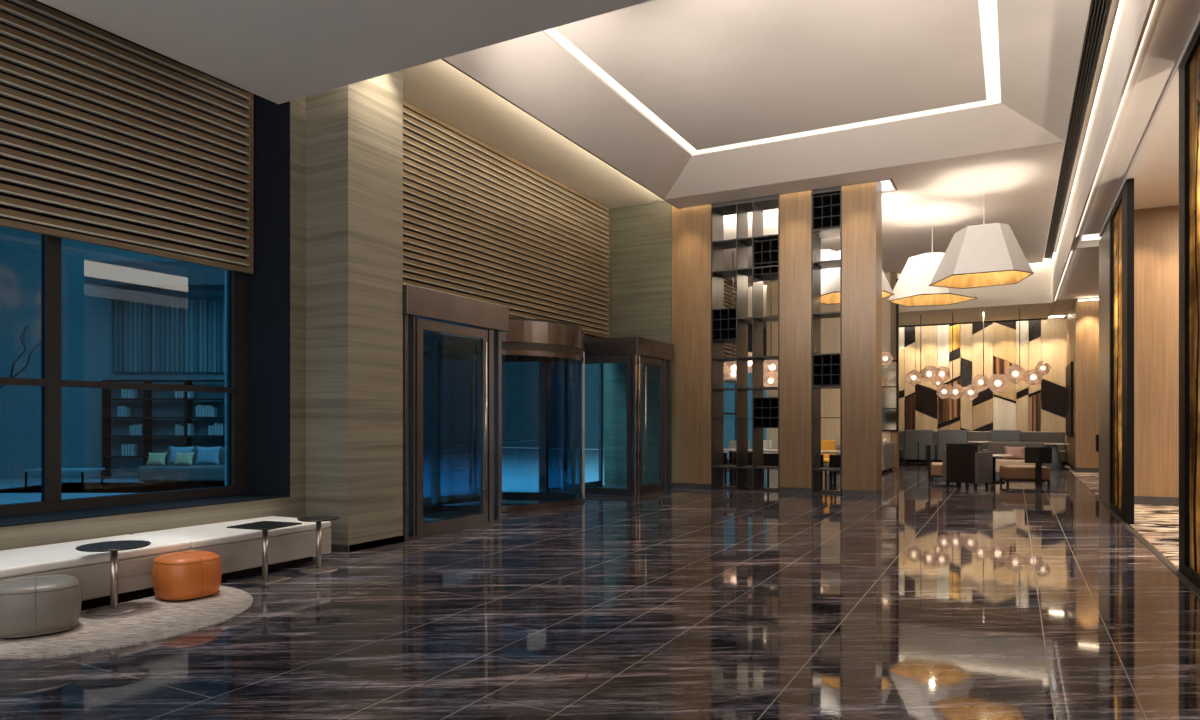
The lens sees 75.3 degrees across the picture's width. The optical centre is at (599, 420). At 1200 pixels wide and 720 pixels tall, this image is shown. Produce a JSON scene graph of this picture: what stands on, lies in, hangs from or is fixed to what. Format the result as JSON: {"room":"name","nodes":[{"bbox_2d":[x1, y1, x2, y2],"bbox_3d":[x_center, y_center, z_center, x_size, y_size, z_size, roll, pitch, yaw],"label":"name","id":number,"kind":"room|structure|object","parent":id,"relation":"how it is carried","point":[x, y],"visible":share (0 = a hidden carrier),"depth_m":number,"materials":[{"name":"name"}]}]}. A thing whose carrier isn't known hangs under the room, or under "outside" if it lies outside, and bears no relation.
{"room":"lobby","nodes":[
{"label":"lobby","id":0,"kind":"room"},
{"bbox_2d":[0,97,305,550],"bbox_3d":[-6.072,-1.750,4.394,1.050,6.300,10.050,0,0,28],"label":"window frame","id":1,"kind":"structure","parent":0,"point":[294,506],"depth_m":8.40,"materials":[{"name":"stone"}]},
{"bbox_2d":[0,226,247,516],"bbox_3d":[-6.285,-1.495,4.378,0.110,4.610,9.820,0,0,28],"label":"window","id":2,"kind":"structure","parent":1,"relation":"in","point":[124,374],"depth_m":7.43,"materials":[{"name":"glass"}]},
{"bbox_2d":[0,0,253,273],"bbox_3d":[-6.186,-2.705,4.314,0.105,2.150,9.800,0,0,28],"label":"slatted screen","id":3,"kind":"object","parent":1,"relation":"attached to","point":[108,139],"visible":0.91,"depth_m":7.33,"materials":[{"name":"brown wood"}]},
{"bbox_2d":[0,94,289,526],"bbox_3d":[-5.965,-1.490,4.218,0.705,4.620,9.840,0,0,28],"label":"trim reveal","id":4,"kind":"structure","parent":1,"relation":"attached to","point":[269,285],"depth_m":8.50,"materials":[{"name":"black metal"}]},
{"bbox_2d":[441,59,1041,286],"bbox_3d":[4.085,-4.452,15.300,8.590,0.056,19.050,0,0,28],"label":"trim","id":5,"kind":"structure","parent":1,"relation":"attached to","point":[441,59],"depth_m":13.16,"materials":[{"name":"beige paint"}]},
{"bbox_2d":[37,0,651,103],"bbox_3d":[-0.018,-4.175,0.998,12.970,1.550,9.745,0,0,28],"label":"ceiling","id":6,"kind":"structure","parent":0,"point":[276,51],"depth_m":6.77,"materials":[{"name":"paint"}]},
{"bbox_2d":[306,70,402,544],"bbox_3d":[-3.235,-1.750,9.053,1.700,6.300,0.840,0,0,28],"label":"wall pillar","id":7,"kind":"structure","parent":0,"point":[354,132],"depth_m":8.52,"materials":[{"name":"stone"}]},
{"bbox_2d":[331,535,403,552],"bbox_3d":[-2.763,1.363,8.790,0.660,0.075,0.860,0,0,28],"label":"baseboard","id":8,"kind":"structure","parent":7,"relation":"attached to","point":[392,540],"depth_m":8.49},
{"bbox_2d":[403,59,664,208],"bbox_3d":[-1.125,-4.685,12.472,2.210,0.070,9.340,0,0,28],"label":"cove","id":9,"kind":"object","parent":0,"point":[437,88],"visible":0.27,"depth_m":12.49,"materials":[{"name":"beige paint"}]},
{"bbox_2d":[403,113,766,462],"bbox_3d":[1.513,-1.750,19.757,0.100,6.300,22.500,0,0,28],"label":"wall","id":10,"kind":"structure","parent":0,"point":[403,113],"depth_m":13.71,"materials":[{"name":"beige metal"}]},
{"bbox_2d":[403,285,508,540],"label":"door","id":11,"kind":"structure","parent":10,"relation":"in","point":[426,312],"depth_m":9.77,"materials":[{"name":"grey metal"}]},
{"bbox_2d":[423,317,585,512],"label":"door","id":12,"kind":"structure","parent":10,"relation":"in","point":[541,341],"depth_m":12.61,"materials":[{"name":"brown metal"}]},
{"bbox_2d":[403,100,609,337],"bbox_3d":[-1.735,-3.220,13.386,0.055,2.840,8.200,0,0,28],"label":"slatted screen","id":13,"kind":"object","parent":10,"relation":"attached to","point":[409,109],"visible":0.59,"depth_m":13.29,"materials":[{"name":"brown wood"}]},
{"bbox_2d":[423,335,597,513],"bbox_3d":[-1.765,-0.190,13.430,0.060,3.180,8.250,0,0,28],"label":"trim","id":14,"kind":"structure","parent":10,"relation":"attached to","point":[427,509],"depth_m":14.77,"materials":[{"name":"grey metal"}]},
{"bbox_2d":[563,336,673,495],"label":"door","id":15,"kind":"structure","parent":10,"relation":"in","point":[635,351],"depth_m":14.89,"materials":[{"name":"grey metal"}]},
{"bbox_2d":[724,279,735,383],"bbox_3d":[2.478,-2.775,21.339,0.055,3.150,8.800,0,0,28],"label":"slatted screen","id":16,"kind":"object","parent":10,"relation":"attached to","point":[725,280],"visible":0.02,"depth_m":24.23,"materials":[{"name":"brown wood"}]},
{"bbox_2d":[724,373,735,440],"bbox_3d":[2.556,-0.275,21.694,0.080,2.950,8.300,0,0,28],"label":"window","id":17,"kind":"structure","parent":10,"relation":"in","point":[735,373],"depth_m":25.19,"materials":[{"name":"metal"}]},
{"bbox_2d":[0,448,1199,719],"bbox_3d":[-4.343,1.497,15.908,25.380,0.206,44.000,0,0,28],"label":"floor","id":18,"kind":"structure","parent":0,"point":[920,598],"depth_m":5.43,"materials":[{"name":"stone"}]},
{"bbox_2d":[0,586,252,659],"bbox_3d":[-3.260,1.393,5.384,1.215,0.013,2.120,0,0,28],"label":"rug","id":19,"kind":"object","parent":18,"relation":"on","point":[157,619],"visible":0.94,"depth_m":5.24,"materials":[{"name":"beige carpet"}]},
{"bbox_2d":[0,574,81,638],"bbox_3d":[-3.733,1.214,5.149,0.508,0.345,0.507,0,0,-35],"label":"ottoman","id":20,"kind":"object","parent":19,"relation":"on","point":[42,605],"visible":1,"depth_m":4.98,"materials":[{"name":"grey leather"}]},
{"bbox_2d":[75,540,150,615],"bbox_3d":[-3.567,1.148,5.706,0.470,0.476,0.470,0,0,28],"label":"side table","id":21,"kind":"object","parent":19,"relation":"on","point":[113,547],"visible":1,"depth_m":5.68,"materials":[{"name":"metal"}]},
{"bbox_2d":[152,550,221,601],"bbox_3d":[-3.269,1.214,6.159,0.463,0.345,0.464,0,0,35],"label":"ottoman","id":22,"kind":"object","parent":19,"relation":"on","point":[195,574],"visible":1,"depth_m":5.99,"materials":[{"name":"orange leather"}]},
{"bbox_2d":[0,516,330,606],"bbox_3d":[-5.295,1.190,3.783,0.866,0.390,9.500,0,0,28],"label":"bench","id":23,"kind":"object","parent":18,"relation":"on","point":[239,551],"visible":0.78,"depth_m":6.41,"materials":[{"name":"white leather"}]},
{"bbox_2d":[0,534,190,577],"bbox_3d":[-4.119,1.029,5.994,0.865,0.068,1.490,0,0,28],"label":"cushion","id":24,"kind":"object","parent":23,"relation":"on","point":[58,558],"depth_m":5.84,"materials":[{"name":"white leather"}]},
{"bbox_2d":[132,516,330,547],"bbox_3d":[-3.414,1.029,7.318,0.865,0.068,1.490,0,0,28],"label":"cushion","id":25,"kind":"object","parent":23,"relation":"on","point":[215,535],"depth_m":7.01,"materials":[{"name":"white leather"}]},
{"bbox_2d":[227,521,301,584],"bbox_3d":[-2.939,1.155,6.822,0.430,0.490,0.430,0,0,20],"label":"side table","id":26,"kind":"object","parent":18,"relation":"on","point":[265,579],"visible":1,"depth_m":6.80,"materials":[{"name":"metal"}]},
{"bbox_2d":[297,516,339,573],"bbox_3d":[-2.640,1.155,7.297,0.380,0.490,0.380,0,0,28],"label":"side table","id":27,"kind":"object","parent":18,"relation":"on","point":[318,569],"visible":1,"depth_m":7.27,"materials":[{"name":"metal"}]},
{"bbox_2d":[672,204,710,488],"bbox_3d":[2.060,-1.600,16.475,0.870,6.000,0.720,0,0,28],"label":"pier","id":28,"kind":"object","parent":18,"relation":"on","point":[691,226],"visible":0.82,"depth_m":16.14,"materials":[{"name":"brown wood"}]},
{"bbox_2d":[724,453,732,483],"bbox_3d":[2.700,1.050,17.517,0.480,0.700,0.480,0,0,28],"label":"dining chair","id":29,"kind":"object","parent":18,"relation":"on","point":[725,454],"visible":0.23,"depth_m":17.24,"materials":[{"name":"brown leather"}]},
{"bbox_2d":[724,449,735,481],"bbox_3d":[2.664,1.030,18.408,1.200,0.740,0.600,0,0,28],"label":"cafe table","id":30,"kind":"object","parent":18,"relation":"on","point":[731,451],"visible":0.21,"depth_m":17.99,"materials":[{"name":"white stone"}]},
{"bbox_2d":[728,441,749,461],"bbox_3d":[3.383,0.941,18.722,0.556,0.921,0.560,0,0,-12],"label":"tub chair","id":31,"kind":"object","parent":18,"relation":"on","point":[731,444],"visible":0.3,"depth_m":18.84,"materials":[{"name":"grey paint"}]},
{"bbox_2d":[734,453,751,484],"bbox_3d":[3.273,1.050,17.211,0.480,0.700,0.480,0,0,28],"label":"dining chair","id":32,"kind":"object","parent":18,"relation":"on","point":[749,454],"visible":0.17,"depth_m":16.96,"materials":[{"name":"brown leather"}]},
{"bbox_2d":[711,195,779,491],"bbox_3d":[3.071,-1.598,15.937,1.400,6.004,0.720,0,0,28],"label":"shelving unit","id":33,"kind":"object","parent":18,"relation":"on","point":[729,325],"visible":0.85,"depth_m":15.94,"materials":[{"name":"black metal"}]},
{"bbox_2d":[748,449,777,481],"bbox_3d":[3.900,1.030,17.750,1.200,0.740,0.600,0,0,28],"label":"cafe table","id":34,"kind":"object","parent":18,"relation":"on","point":[749,450],"visible":0.28,"depth_m":17.95,"materials":[{"name":"white stone"}]},
{"bbox_2d":[763,440,771,452],"bbox_3d":[3.973,0.941,19.318,0.560,0.921,0.556,0,0,-42],"label":"tub chair","id":35,"kind":"object","parent":18,"relation":"on","point":[767,444],"visible":0.1,"depth_m":19.40,"materials":[{"name":"fabric"}]},
{"bbox_2d":[763,453,777,485],"bbox_3d":[3.803,1.050,16.929,0.480,0.700,0.480,0,0,28],"label":"dining chair","id":36,"kind":"object","parent":18,"relation":"on","point":[769,459],"visible":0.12,"depth_m":16.75,"materials":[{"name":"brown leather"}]},
{"bbox_2d":[779,190,811,492],"bbox_3d":[3.971,-1.600,15.457,0.620,6.000,0.720,0,0,28],"label":"pier","id":37,"kind":"object","parent":18,"relation":"on","point":[795,209],"visible":0.82,"depth_m":15.14,"materials":[{"name":"brown wood"}]},
{"bbox_2d":[821,454,827,487],"bbox_3d":[4.553,1.050,16.529,0.480,0.700,0.480,0,0,28],"label":"dining chair","id":38,"kind":"object","parent":18,"relation":"on","point":[822,456],"visible":0.22,"depth_m":16.25,"materials":[{"name":"brown leather"}]},
{"bbox_2d":[812,186,841,494],"bbox_3d":[4.496,-1.598,15.178,0.550,6.004,0.720,0,0,28],"label":"shelving unit","id":39,"kind":"object","parent":18,"relation":"on","point":[827,202],"visible":0.73,"depth_m":15.08,"materials":[{"name":"black metal"}]},
{"bbox_2d":[821,440,834,478],"bbox_3d":[5.495,0.941,18.959,0.556,0.921,0.560,0,0,-2],"label":"tub chair","id":40,"kind":"object","parent":18,"relation":"on","point":[825,444],"visible":0.23,"depth_m":19.14,"materials":[{"name":"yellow fabric"}]},
{"bbox_2d":[821,450,839,453],"bbox_3d":[5.268,1.030,17.021,1.200,0.740,0.600,0,0,28],"label":"cafe table","id":41,"kind":"object","parent":18,"relation":"on","point":[822,451],"visible":0.04,"depth_m":16.86,"materials":[{"name":"white stone"}]},
{"bbox_2d":[829,455,839,487],"bbox_3d":[5.083,1.050,16.247,0.480,0.700,0.480,0,0,28],"label":"dining chair","id":42,"kind":"object","parent":18,"relation":"on","point":[834,460],"visible":0.29,"depth_m":16.13,"materials":[{"name":"brown leather"}]},
{"bbox_2d":[826,442,894,470],"bbox_3d":[7.394,1.010,22.035,1.540,0.780,2.150,0,0,28],"label":"sofa","id":43,"kind":"object","parent":18,"relation":"on","point":[888,450],"visible":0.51,"depth_m":21.45,"materials":[{"name":"grey fabric"}]},
{"bbox_2d":[842,181,881,495],"bbox_3d":[5.021,-1.600,14.898,0.620,6.000,0.720,0,0,28],"label":"pier","id":44,"kind":"object","parent":18,"relation":"on","point":[861,203],"visible":0.89,"depth_m":14.58,"materials":[{"name":"brown wood"}]},
{"bbox_2d":[903,430,936,464],"bbox_3d":[10.282,0.840,25.012,0.960,1.120,0.780,0,0,28],"label":"chair","id":45,"kind":"object","parent":18,"relation":"on","point":[915,441],"visible":0.93,"depth_m":24.70,"materials":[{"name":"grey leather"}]},
{"bbox_2d":[925,445,941,481],"bbox_3d":[7.976,0.980,18.116,0.730,0.840,0.870,0,0,22],"label":"lounge chair","id":46,"kind":"object","parent":18,"relation":"on","point":[934,468],"visible":0.59,"depth_m":17.82,"materials":[{"name":"beige fabric"}]},
{"bbox_2d":[936,430,967,461],"bbox_3d":[11.241,0.840,24.728,0.960,1.120,0.780,0,0,28],"label":"chair","id":47,"kind":"object","parent":18,"relation":"on","point":[944,436],"visible":0.56,"depth_m":24.46,"materials":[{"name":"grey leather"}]},
{"bbox_2d":[942,443,992,488],"bbox_3d":[7.772,0.935,16.446,0.690,0.930,0.770,0,0,-42],"label":"armchair","id":48,"kind":"object","parent":18,"relation":"on","point":[961,462],"visible":1,"depth_m":16.20,"materials":[{"name":"brown leather"}]},
{"bbox_2d":[968,441,989,451],"bbox_3d":[12.163,1.028,25.076,0.700,0.745,0.700,0,0,28],"label":"dining table","id":49,"kind":"object","parent":18,"relation":"on","point":[973,442],"visible":0.31,"depth_m":24.88,"materials":[{"name":"grey paint"}]},
{"bbox_2d":[899,431,1065,465],"bbox_3d":[12.311,0.870,26.056,5.640,1.060,0.870,0,0,28],"label":"banquette","id":50,"kind":"object","parent":18,"relation":"on","point":[1026,436],"visible":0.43,"depth_m":25.40,"materials":[{"name":"grey fabric"}]},
{"bbox_2d":[989,454,1012,482],"bbox_3d":[8.982,1.085,17.762,0.820,0.630,0.820,0,0,28],"label":"coffee table","id":51,"kind":"object","parent":18,"relation":"on","point":[994,455],"visible":0.55,"depth_m":17.71,"materials":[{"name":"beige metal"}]},
{"bbox_2d":[990,430,1020,441],"bbox_3d":[12.788,0.840,24.527,0.960,1.120,0.780,0,0,28],"label":"chair","id":52,"kind":"object","parent":18,"relation":"on","point":[995,435],"visible":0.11,"depth_m":24.21,"materials":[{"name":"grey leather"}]},
{"bbox_2d":[987,442,1044,471],"bbox_3d":[10.515,0.970,19.705,1.280,0.860,0.830,0,0,28],"label":"lounge sofa","id":53,"kind":"object","parent":18,"relation":"on","point":[995,447],"visible":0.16,"depth_m":19.79,"materials":[{"name":"beige fabric"}]},
{"bbox_2d":[1004,446,1025,458],"bbox_3d":[10.555,0.805,19.780,0.520,0.331,0.194,0,0,28],"label":"cushion","id":54,"kind":"object","parent":53,"relation":"on","point":[1017,452],"visible":0.9,"depth_m":19.71,"materials":[{"name":"pink fabric"}]},
{"bbox_2d":[1000,447,1051,486],"bbox_3d":[9.262,0.980,16.931,0.870,0.840,0.730,0,0,14],"label":"lounge chair","id":55,"kind":"object","parent":18,"relation":"on","point":[1038,473],"visible":1,"depth_m":16.63,"materials":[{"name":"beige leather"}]},
{"bbox_2d":[1044,443,1068,468],"bbox_3d":[13.367,1.028,23.018,0.875,0.745,0.700,0,0,28],"label":"dining table","id":56,"kind":"object","parent":18,"relation":"on","point":[1056,463],"visible":0.61,"depth_m":22.83,"materials":[{"name":"grey paint"}]},
{"bbox_2d":[604,201,671,486],"bbox_3d":[0.878,-1.750,16.894,1.590,6.300,0.350,0,0,28],"label":"wall","id":57,"kind":"structure","parent":0,"point":[640,235],"depth_m":16.72,"materials":[{"name":"green stone"}]},
{"bbox_2d":[443,0,1089,286],"bbox_3d":[6.339,-4.740,14.032,14.000,0.620,19.110,0,0,28],"label":"ceiling","id":58,"kind":"structure","parent":0,"point":[717,73],"depth_m":11.40,"materials":[{"name":"paint"}]},
{"bbox_2d":[544,0,1000,153],"bbox_3d":[2.419,-4.803,10.149,4.930,0.014,5.990,0,0,28],"label":"light slot","id":59,"kind":"object","parent":58,"relation":"attached to","point":[987,8],"visible":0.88,"depth_m":10.89,"materials":[{"name":"white plastic"}]},
{"bbox_2d":[777,249,836,282],"bbox_3d":[5.008,-3.864,18.100,1.760,1.140,1.672,0,0,18],"label":"pendant lamp","id":60,"kind":"object","parent":58,"relation":"hanging from","point":[824,253],"visible":0.08,"depth_m":17.54,"materials":[{"name":"fabric"}]},
{"bbox_2d":[724,352,893,386],"bbox_3d":[4.994,-2.605,19.563,4.542,3.651,0.830,0,0,28],"label":"chandelier","id":61,"kind":"object","parent":58,"relation":"hanging from","point":[772,374],"visible":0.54,"depth_m":19.93,"materials":[{"name":"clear glass"}]},
{"bbox_2d":[821,251,894,304],"bbox_3d":[5.228,-3.510,16.436,1.760,1.840,1.672,0,0,8],"label":"pendant lamp","id":62,"kind":"object","parent":58,"relation":"hanging from","point":[830,278],"visible":0.24,"depth_m":16.10,"materials":[{"name":"fabric"}]},
{"bbox_2d":[887,252,977,306],"bbox_3d":[7.152,-3.510,16.795,1.672,1.840,1.760,0,0,-21],"label":"pendant lamp","id":63,"kind":"object","parent":58,"relation":"hanging from","point":[911,289],"visible":0.77,"depth_m":16.44,"materials":[{"name":"fabric"}]},
{"bbox_2d":[928,223,1033,288],"bbox_3d":[7.015,-3.510,14.386,1.760,1.840,1.672,0,0,28],"label":"pendant lamp","id":64,"kind":"object","parent":58,"relation":"hanging from","point":[983,255],"visible":1,"depth_m":13.88,"materials":[{"name":"white fabric"}]},
{"bbox_2d":[1044,0,1111,259],"bbox_3d":[7.913,-4.458,13.120,0.187,0.064,18.600,0,0,28],"label":"ceiling vent","id":65,"kind":"object","parent":58,"relation":"in","point":[1095,29],"visible":1,"depth_m":10.84,"materials":[{"name":"black metal"}]},
{"bbox_2d":[767,272,889,453],"bbox_3d":[7.085,-1.565,24.211,3.750,5.730,0.400,0,0,28],"label":"wall","id":66,"kind":"structure","parent":0,"point":[830,327],"depth_m":24.02,"materials":[{"name":"beige wood"}]},
{"bbox_2d":[882,279,897,430],"bbox_3d":[8.293,-1.950,23.256,1.180,4.500,0.090,0,0,28],"label":"wall mirror","id":67,"kind":"object","parent":66,"relation":"attached to","point":[889,372],"visible":0.39,"depth_m":23.09,"materials":[{"name":"grey mirror"}]},
{"bbox_2d":[890,272,898,467],"bbox_3d":[8.824,-1.515,23.285,0.190,5.830,0.440,0,0,28],"label":"trim","id":68,"kind":"structure","parent":66,"relation":"attached to","point":[894,435],"depth_m":23.11,"materials":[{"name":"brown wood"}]},
{"bbox_2d":[748,254,1052,329],"bbox_3d":[9.587,-4.050,25.377,8.830,1.500,3.690,0,0,28],"label":"ceiling","id":69,"kind":"structure","parent":0,"point":[1033,295],"depth_m":22.81,"materials":[{"name":"beige paint"}]},
{"bbox_2d":[899,318,1047,327],"bbox_3d":[12.206,-3.275,26.061,4.850,0.050,0.020,0,0,28],"label":"trim","id":70,"kind":"structure","parent":69,"relation":"attached to","point":[1039,318],"depth_m":25.90,"materials":[{"name":"brown wood"}]},
{"bbox_2d":[906,309,1050,399],"bbox_3d":[11.329,-1.959,23.420,3.947,2.683,0.803,0,0,28],"label":"chandelier","id":71,"kind":"object","parent":69,"relation":"hanging from","point":[921,374],"visible":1,"depth_m":23.46,"materials":[{"name":"glass"},{"name":"gold metal"}]},
{"bbox_2d":[901,321,1066,460],"bbox_3d":[12.949,-1.700,26.447,14.000,6.200,0.140,0,0,28],"label":"wall","id":72,"kind":"structure","parent":0,"point":[1028,321],"depth_m":26.68,"materials":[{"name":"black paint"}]},
{"bbox_2d":[899,317,1066,442],"bbox_3d":[12.822,-1.404,26.383,5.217,4.381,0.073,0,0,28],"label":"panelling","id":73,"kind":"object","parent":72,"relation":"attached to","point":[1001,341],"visible":0.7,"depth_m":26.24,"materials":[{"name":"brown wood"}]},
{"bbox_2d":[1067,297,1098,467],"bbox_3d":[15.011,-1.039,22.766,2.100,4.638,4.300,0,0,28],"label":"column","id":74,"kind":"structure","parent":0,"point":[1083,316],"depth_m":21.28,"materials":[{"name":"beige wood"}]},
{"bbox_2d":[1066,362,1072,436],"bbox_3d":[14.123,-0.625,23.409,0.048,2.150,2.600,0,0,28],"label":"wall mirror","id":75,"kind":"object","parent":74,"relation":"attached to","point":[1069,368],"visible":1,"depth_m":22.85,"materials":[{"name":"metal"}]},
{"bbox_2d":[1066,461,1098,472],"bbox_3d":[15.002,1.340,22.759,2.110,0.120,4.320,0,0,28],"label":"baseboard","id":76,"kind":"structure","parent":74,"relation":"attached to","point":[1096,470],"depth_m":21.27,"materials":[{"name":"grey metal"}]},
{"bbox_2d":[1065,465,1178,567],"bbox_3d":[10.294,1.502,9.247,6.720,0.196,34.000,0,0,28],"label":"floor","id":77,"kind":"structure","parent":0,"point":[1158,524],"depth_m":10.76,"materials":[{"name":"beige stone"}]},
{"bbox_2d":[1096,435,1098,451],"bbox_3d":[12.875,0.875,19.881,0.320,1.050,0.280,0,0,28],"label":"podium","id":78,"kind":"object","parent":77,"relation":"on","point":[1097,436],"visible":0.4,"depth_m":19.83,"materials":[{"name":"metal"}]},
{"bbox_2d":[1099,178,1133,523],"bbox_3d":[8.210,-0.948,12.441,0.080,4.695,4.240,0,0,28],"label":"glass screen","id":79,"kind":"object","parent":77,"relation":"on","point":[1116,244],"visible":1,"depth_m":11.77,"materials":[{"name":"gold metal"}]},
{"bbox_2d":[1179,24,1199,588],"bbox_3d":[4.258,-0.948,5.018,0.080,4.695,5.060,0,0,28],"label":"glass screen","id":80,"kind":"object","parent":77,"relation":"on","point":[1189,69],"visible":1,"depth_m":7.00,"materials":[{"name":"black metal"}]},
{"bbox_2d":[1044,0,1199,318],"bbox_3d":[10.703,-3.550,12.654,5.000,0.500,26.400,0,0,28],"label":"ceiling","id":81,"kind":"structure","parent":0,"point":[1145,149],"depth_m":9.77,"materials":[{"name":"paint"}]},
{"bbox_2d":[1082,234,1100,240],"bbox_3d":[9.767,-3.485,14.354,1.450,0.030,0.680,0,0,28],"label":"light slot","id":82,"kind":"object","parent":81,"relation":"attached to","point":[1089,236],"visible":0.21,"depth_m":14.70,"materials":[{"name":"white"}]},
{"bbox_2d":[1134,205,1178,496],"bbox_3d":[10.981,-1.150,12.676,4.530,4.820,1.100,0,0,28],"label":"wall","id":83,"kind":"structure","parent":0,"point":[1156,230],"depth_m":12.96,"materials":[{"name":"beige wood"}]},
{"bbox_2d":[1134,496,1178,505],"bbox_3d":[10.714,1.330,12.184,4.540,0.140,0.020,0,0,28],"label":"baseboard","id":84,"kind":"structure","parent":83,"relation":"attached to","point":[1144,500],"depth_m":12.95,"materials":[{"name":"grey metal"}]},
{"label":"outside","id":85,"kind":"structure","parent":0,"visible":0},
{"bbox_2d":[423,357,766,451],"bbox_3d":[-8.571,-3.200,18.159,16.200,9.200,44.400,0,0,28],"label":"wall","id":86,"kind":"structure","parent":85,"point":[520,380],"depth_m":38.90,"materials":[{"name":"glass"}]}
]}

